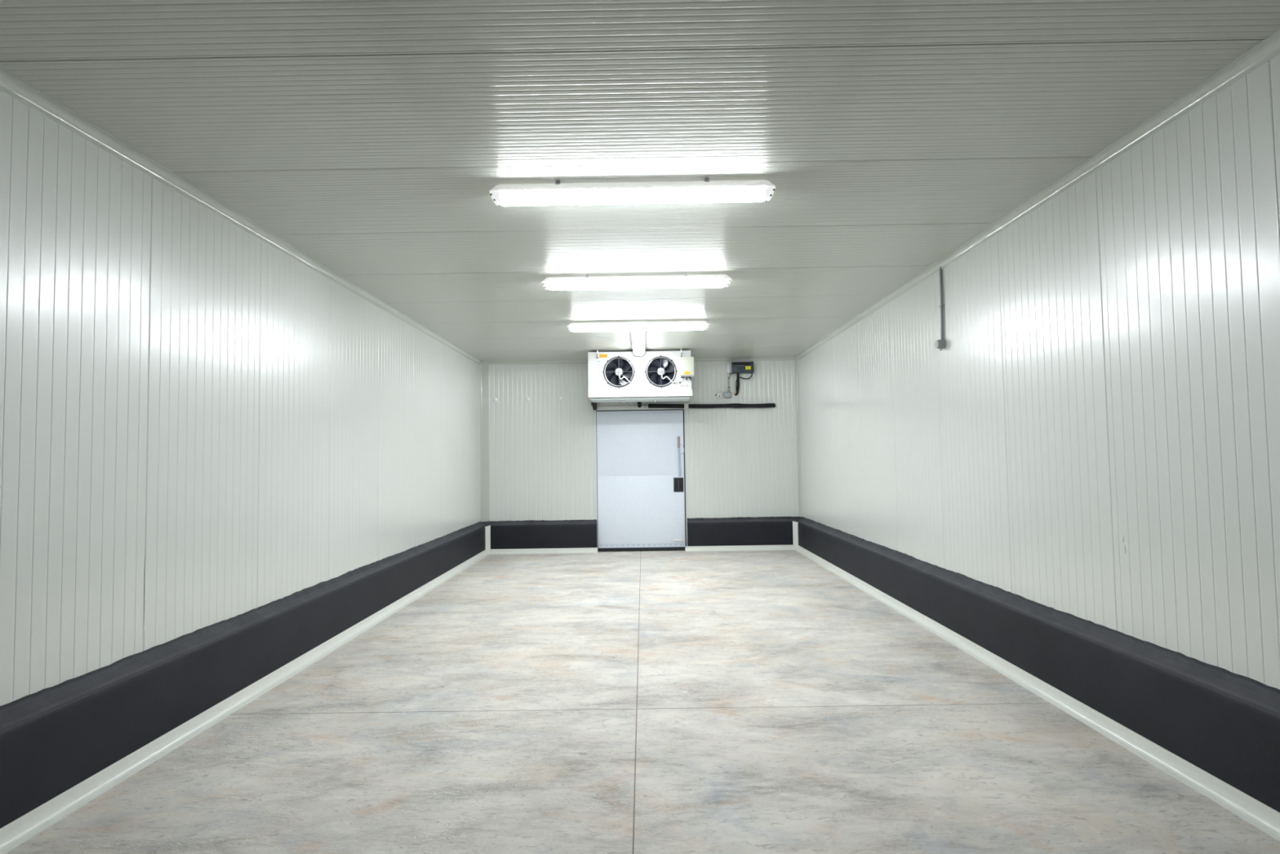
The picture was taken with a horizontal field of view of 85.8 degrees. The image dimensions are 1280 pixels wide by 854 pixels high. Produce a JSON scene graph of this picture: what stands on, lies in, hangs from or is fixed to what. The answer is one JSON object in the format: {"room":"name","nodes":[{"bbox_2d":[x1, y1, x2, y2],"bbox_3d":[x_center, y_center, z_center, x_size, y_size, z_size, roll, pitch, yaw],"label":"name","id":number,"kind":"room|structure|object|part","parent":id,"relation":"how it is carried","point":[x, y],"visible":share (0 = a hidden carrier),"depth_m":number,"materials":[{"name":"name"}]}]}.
{"room":"cold storage room","nodes":[
{"label":"cold storage room","id":0,"kind":"room"},
{"bbox_2d":[0,89,480,706],"bbox_3d":[-2.563,0.258,6.157,0.105,2.998,9.300,-1,-3,0],"label":"wall","id":1,"kind":"structure","parent":0,"point":[201,426],"depth_m":3.72,"materials":[{"name":"white metal"}]},
{"bbox_2d":[0,67,273,241],"bbox_3d":[-2.524,-1.356,3.127,0.056,0.056,3.098,-1,-3,0],"label":"trim","id":2,"kind":"structure","parent":1,"relation":"attached to","point":[10,84],"depth_m":3.33,"materials":[{"name":"plastic"}]},
{"bbox_2d":[0,521,485,828],"bbox_3d":[-2.449,1.501,6.098,0.096,0.506,9.300,-1,-3,0],"label":"baseboard","id":3,"kind":"structure","parent":1,"relation":"attached to","point":[54,739],"depth_m":3.58,"materials":[{"name":"paint"}]},
{"bbox_2d":[0,549,488,853],"bbox_3d":[-2.369,1.713,6.043,0.068,0.075,9.209,-1,-3,0],"label":"trim","id":4,"kind":"structure","parent":1,"relation":"attached to","point":[13,834],"depth_m":3.55,"materials":[{"name":"plastic"}]},
{"bbox_2d":[265,234,482,364],"bbox_3d":[-2.503,-1.140,7.773,0.056,0.056,6.200,-1,-3,0],"label":"trim","id":5,"kind":"structure","parent":1,"relation":"attached to","point":[273,240],"depth_m":6.07,"materials":[{"name":"plastic"}]},
{"bbox_2d":[0,0,1279,361],"bbox_3d":[-0.039,-1.326,6.258,5.160,0.100,9.380,-1,-3,0],"label":"ceiling","id":6,"kind":"structure","parent":0,"point":[372,138],"depth_m":3.19,"materials":[{"name":"white metal"}]},
{"bbox_2d":[488,177,775,206],"bbox_3d":[-0.043,-1.332,3.916,1.610,0.104,0.160,-1,-3,0],"label":"strip light","id":7,"kind":"object","parent":6,"relation":"attached to","point":[558,193],"visible":1,"depth_m":3.85,"materials":[{"name":"plastic"}]},
{"bbox_2d":[499,186,765,206],"bbox_3d":[-0.042,-1.305,3.915,1.486,0.047,0.148,-1,-3,0],"label":"diffuser","id":8,"kind":"object","parent":7,"relation":"attached to","point":[514,195],"depth_m":3.85,"materials":[{"name":"white plastic"}]},
{"bbox_2d":[542,273,731,290],"bbox_3d":[-0.029,-1.240,5.889,1.610,0.104,0.160,-1,-3,0],"label":"strip light","id":9,"kind":"object","parent":6,"relation":"attached to","point":[699,281],"visible":1,"depth_m":5.82,"materials":[{"name":"plastic"}]},
{"bbox_2d":[548,278,724,290],"bbox_3d":[-0.029,-1.214,5.888,1.486,0.047,0.148,-1,-3,0],"label":"diffuser","id":10,"kind":"object","parent":9,"relation":"attached to","point":[553,283],"depth_m":5.82,"materials":[{"name":"white plastic"}]},
{"bbox_2d":[631,330,644,355],"bbox_3d":[-0.018,-1.098,8.961,0.160,0.104,1.610,-1,-3,0],"label":"strip light","id":11,"kind":"object","parent":6,"relation":"attached to","point":[638,336],"visible":0.98,"depth_m":8.69,"materials":[{"name":"plastic"}]},
{"bbox_2d":[567,320,709,332],"bbox_3d":[-0.019,-1.150,7.842,1.610,0.104,0.160,-1,-3,0],"label":"strip light","id":12,"kind":"object","parent":6,"relation":"attached to","point":[674,325],"visible":1,"depth_m":7.77,"materials":[{"name":"plastic"}]},
{"bbox_2d":[572,324,704,332],"bbox_3d":[-0.018,-1.123,7.841,1.486,0.047,0.148,-1,-3,0],"label":"diffuser","id":13,"kind":"object","parent":12,"relation":"attached to","point":[575,327],"depth_m":7.77,"materials":[{"name":"white plastic"}]},
{"bbox_2d":[587,348,695,402],"bbox_3d":[0.022,-0.732,10.038,1.524,0.734,0.637,-1,-3,0],"label":"cooler","id":14,"kind":"object","parent":6,"relation":"hanging from","point":[654,376],"visible":1,"depth_m":9.81,"materials":[{"name":"paint"}]},
{"bbox_3d":[-0.300,-0.786,9.797,0.092,0.094,0.014,-1,-3,0],"label":"motor plate","id":15,"kind":"part","parent":14,"relation":"part of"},
{"bbox_2d":[588,389,692,402],"bbox_3d":[0.006,-0.434,10.062,1.482,0.143,0.562,-1,-3,0],"label":"drip tray","id":16,"kind":"object","parent":14,"relation":"on","point":[594,395],"depth_m":9.79,"materials":[{"name":"metal"}]},
{"bbox_3d":[0.299,-0.791,9.795,0.092,0.094,0.014,-1,-3,0],"label":"motor plate","id":17,"kind":"part","parent":14,"relation":"part of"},
{"bbox_2d":[481,360,799,520],"bbox_3d":[0.006,0.437,10.841,5.000,2.998,0.100,-1,-3,0],"label":"wall","id":18,"kind":"structure","parent":0,"point":[740,462],"depth_m":10.80,"materials":[{"name":"white metal"}]},
{"bbox_2d":[480,363,489,521],"bbox_3d":[-2.434,0.237,10.796,0.128,2.488,0.035,-1,-3,0],"label":"trim","id":19,"kind":"structure","parent":18,"relation":"attached to","point":[484,368],"depth_m":10.81,"materials":[{"name":"plastic"}]},
{"bbox_2d":[484,524,490,552],"bbox_3d":[-2.352,1.731,10.625,0.111,0.424,0.014,1,-3,-38],"label":"strip","id":20,"kind":"object","parent":18,"relation":"attached to","point":[487,529],"visible":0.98,"depth_m":10.63,"materials":[{"name":"plastic"}]},
{"bbox_2d":[481,519,597,549],"bbox_3d":[-1.571,1.703,10.692,1.809,0.504,0.096,-1,-3,0],"label":"baseboard","id":21,"kind":"structure","parent":18,"relation":"attached to","point":[526,534],"depth_m":10.65,"materials":[{"name":"paint"}]},
{"bbox_2d":[487,547,597,554],"bbox_3d":[-1.518,1.913,10.605,1.728,0.075,0.068,-1,-3,0],"label":"trim","id":22,"kind":"structure","parent":18,"relation":"attached to","point":[558,550],"depth_m":10.62,"materials":[{"name":"plastic"}]},
{"bbox_2d":[591,401,597,410],"bbox_3d":[-0.715,-0.383,10.612,0.092,0.233,0.442,-1,-3,0],"label":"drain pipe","id":23,"kind":"object","parent":18,"relation":"attached to","point":[593,405],"visible":0.47,"depth_m":10.71,"materials":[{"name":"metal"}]},
{"bbox_2d":[482,356,795,364],"bbox_3d":[-0.017,-1.041,10.838,4.940,0.045,0.045,-1,-3,0],"label":"trim","id":24,"kind":"structure","parent":18,"relation":"attached to","point":[771,357],"depth_m":10.85,"materials":[{"name":"plastic"}]},
{"bbox_2d":[593,405,687,551],"bbox_3d":[0.020,0.795,10.801,1.461,2.256,0.128,-1,-3,0],"label":"door","id":25,"kind":"structure","parent":18,"relation":"in","point":[641,466],"depth_m":10.76,"materials":[{"name":"metal"}]},
{"bbox_3d":[0.618,0.548,10.761,0.049,0.450,0.024,-1,-3,0],"label":"release lever","id":26,"kind":"part","parent":25,"relation":"part of","materials":[{"name":"silver metal"}]},
{"bbox_2d":[637,401,775,408],"bbox_3d":[1.041,-0.440,10.723,2.162,0.306,0.197,-1,-3,-1],"label":"insulated pipe","id":27,"kind":"object","parent":18,"relation":"attached to","point":[687,406],"visible":0.91,"depth_m":10.73,"materials":[{"name":"black plastic"}]},
{"bbox_2d":[715,391,722,398],"bbox_3d":[1.237,-0.503,10.799,0.108,0.104,0.063,-1,-3,0],"label":"wall switch","id":28,"kind":"object","parent":18,"relation":"attached to","point":[719,395],"visible":1,"depth_m":10.77,"materials":[{"name":"white plastic"}]},
{"bbox_2d":[723,389,731,397],"bbox_3d":[1.374,-0.525,10.800,0.122,0.135,0.061,-1,-3,0],"label":"junction box","id":29,"kind":"object","parent":18,"relation":"attached to","point":[726,394],"visible":1,"depth_m":10.77,"materials":[{"name":"grey plastic"}]},
{"bbox_3d":[1.374,-0.504,10.776,0.110,0.080,0.015,-1,-3,0],"label":"lid","id":30,"kind":"part","parent":29,"relation":"part of","materials":[{"name":"grey plastic"}]},
{"bbox_2d":[726,361,753,395],"bbox_3d":[1.569,-0.756,10.769,0.408,0.517,0.147,-1,-3,0],"label":"control box","id":31,"kind":"object","parent":18,"relation":"attached to","point":[733,367],"visible":1,"depth_m":10.72,"materials":[{"name":"black plastic"}]},
{"bbox_2d":[684,544,795,551],"bbox_3d":[1.567,1.865,10.592,1.737,0.075,0.069,-1,-3,0],"label":"trim","id":32,"kind":"structure","parent":18,"relation":"attached to","point":[782,547],"depth_m":10.61,"materials":[{"name":"plastic"}]},
{"bbox_2d":[687,516,800,546],"bbox_3d":[1.631,1.653,10.680,1.786,0.505,0.096,-1,-3,0],"label":"baseboard","id":33,"kind":"structure","parent":18,"relation":"attached to","point":[739,531],"depth_m":10.64,"materials":[{"name":"paint"}]},
{"bbox_2d":[792,520,798,548],"bbox_3d":[2.400,1.662,10.606,0.111,0.418,0.014,-3,-3,39],"label":"strip","id":34,"kind":"object","parent":18,"relation":"attached to","point":[795,531],"visible":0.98,"depth_m":10.61,"materials":[{"name":"plastic"}]},
{"bbox_2d":[795,358,802,516],"bbox_3d":[2.485,0.162,10.776,0.034,2.488,0.034,-1,-3,0],"label":"trim","id":35,"kind":"structure","parent":18,"relation":"attached to","point":[796,360],"depth_m":10.78,"materials":[{"name":"plastic"}]},
{"bbox_2d":[5,549,1279,853],"bbox_3d":[0.008,1.784,6.224,5.000,0.120,9.600,-1,-3,0],"label":"floor","id":36,"kind":"structure","parent":0,"point":[681,701],"depth_m":3.42,"materials":[{"name":"concrete"}]},
{"bbox_2d":[798,53,1279,689],"bbox_3d":[2.531,0.180,6.137,0.104,2.998,9.300,-1,-3,0],"label":"wall","id":37,"kind":"structure","parent":0,"point":[1094,434],"depth_m":3.64,"materials":[{"name":"white metal"}]},
{"bbox_2d":[795,222,1002,359],"bbox_3d":[2.441,-1.216,7.754,0.056,0.056,6.200,-1,-3,0],"label":"trim","id":38,"kind":"structure","parent":37,"relation":"attached to","point":[995,228],"depth_m":6.06,"materials":[{"name":"plastic"}]},
{"bbox_2d":[934,266,946,350],"bbox_3d":[2.433,-0.961,5.594,0.066,0.679,0.074,-1,-3,0],"label":"conduit","id":39,"kind":"object","parent":37,"relation":"attached to","point":[940,344],"visible":1,"depth_m":5.58,"materials":[{"name":"grey plastic"}]},
{"bbox_3d":[2.412,-0.671,5.581,0.015,0.070,0.070,-1,-3,0],"label":"sensor lid","id":40,"kind":"part","parent":39,"relation":"part of","materials":[{"name":"grey plastic"}]},
{"bbox_2d":[795,545,1279,841],"bbox_3d":[2.380,1.641,6.024,0.070,0.075,9.209,-1,-3,0],"label":"trim","id":41,"kind":"structure","parent":37,"relation":"attached to","point":[1266,819],"depth_m":3.52,"materials":[{"name":"plastic"}]},
{"bbox_2d":[797,516,1279,812],"bbox_3d":[2.454,1.426,6.079,0.097,0.506,9.300,-1,-3,0],"label":"baseboard","id":42,"kind":"structure","parent":37,"relation":"attached to","point":[1224,723],"depth_m":3.55,"materials":[{"name":"paint"}]},
{"bbox_2d":[995,29,1279,230],"bbox_3d":[2.419,-1.431,3.107,0.056,0.056,3.098,-1,-3,0],"label":"trim","id":43,"kind":"structure","parent":37,"relation":"attached to","point":[1268,49],"depth_m":3.21,"materials":[{"name":"plastic"}]}
]}

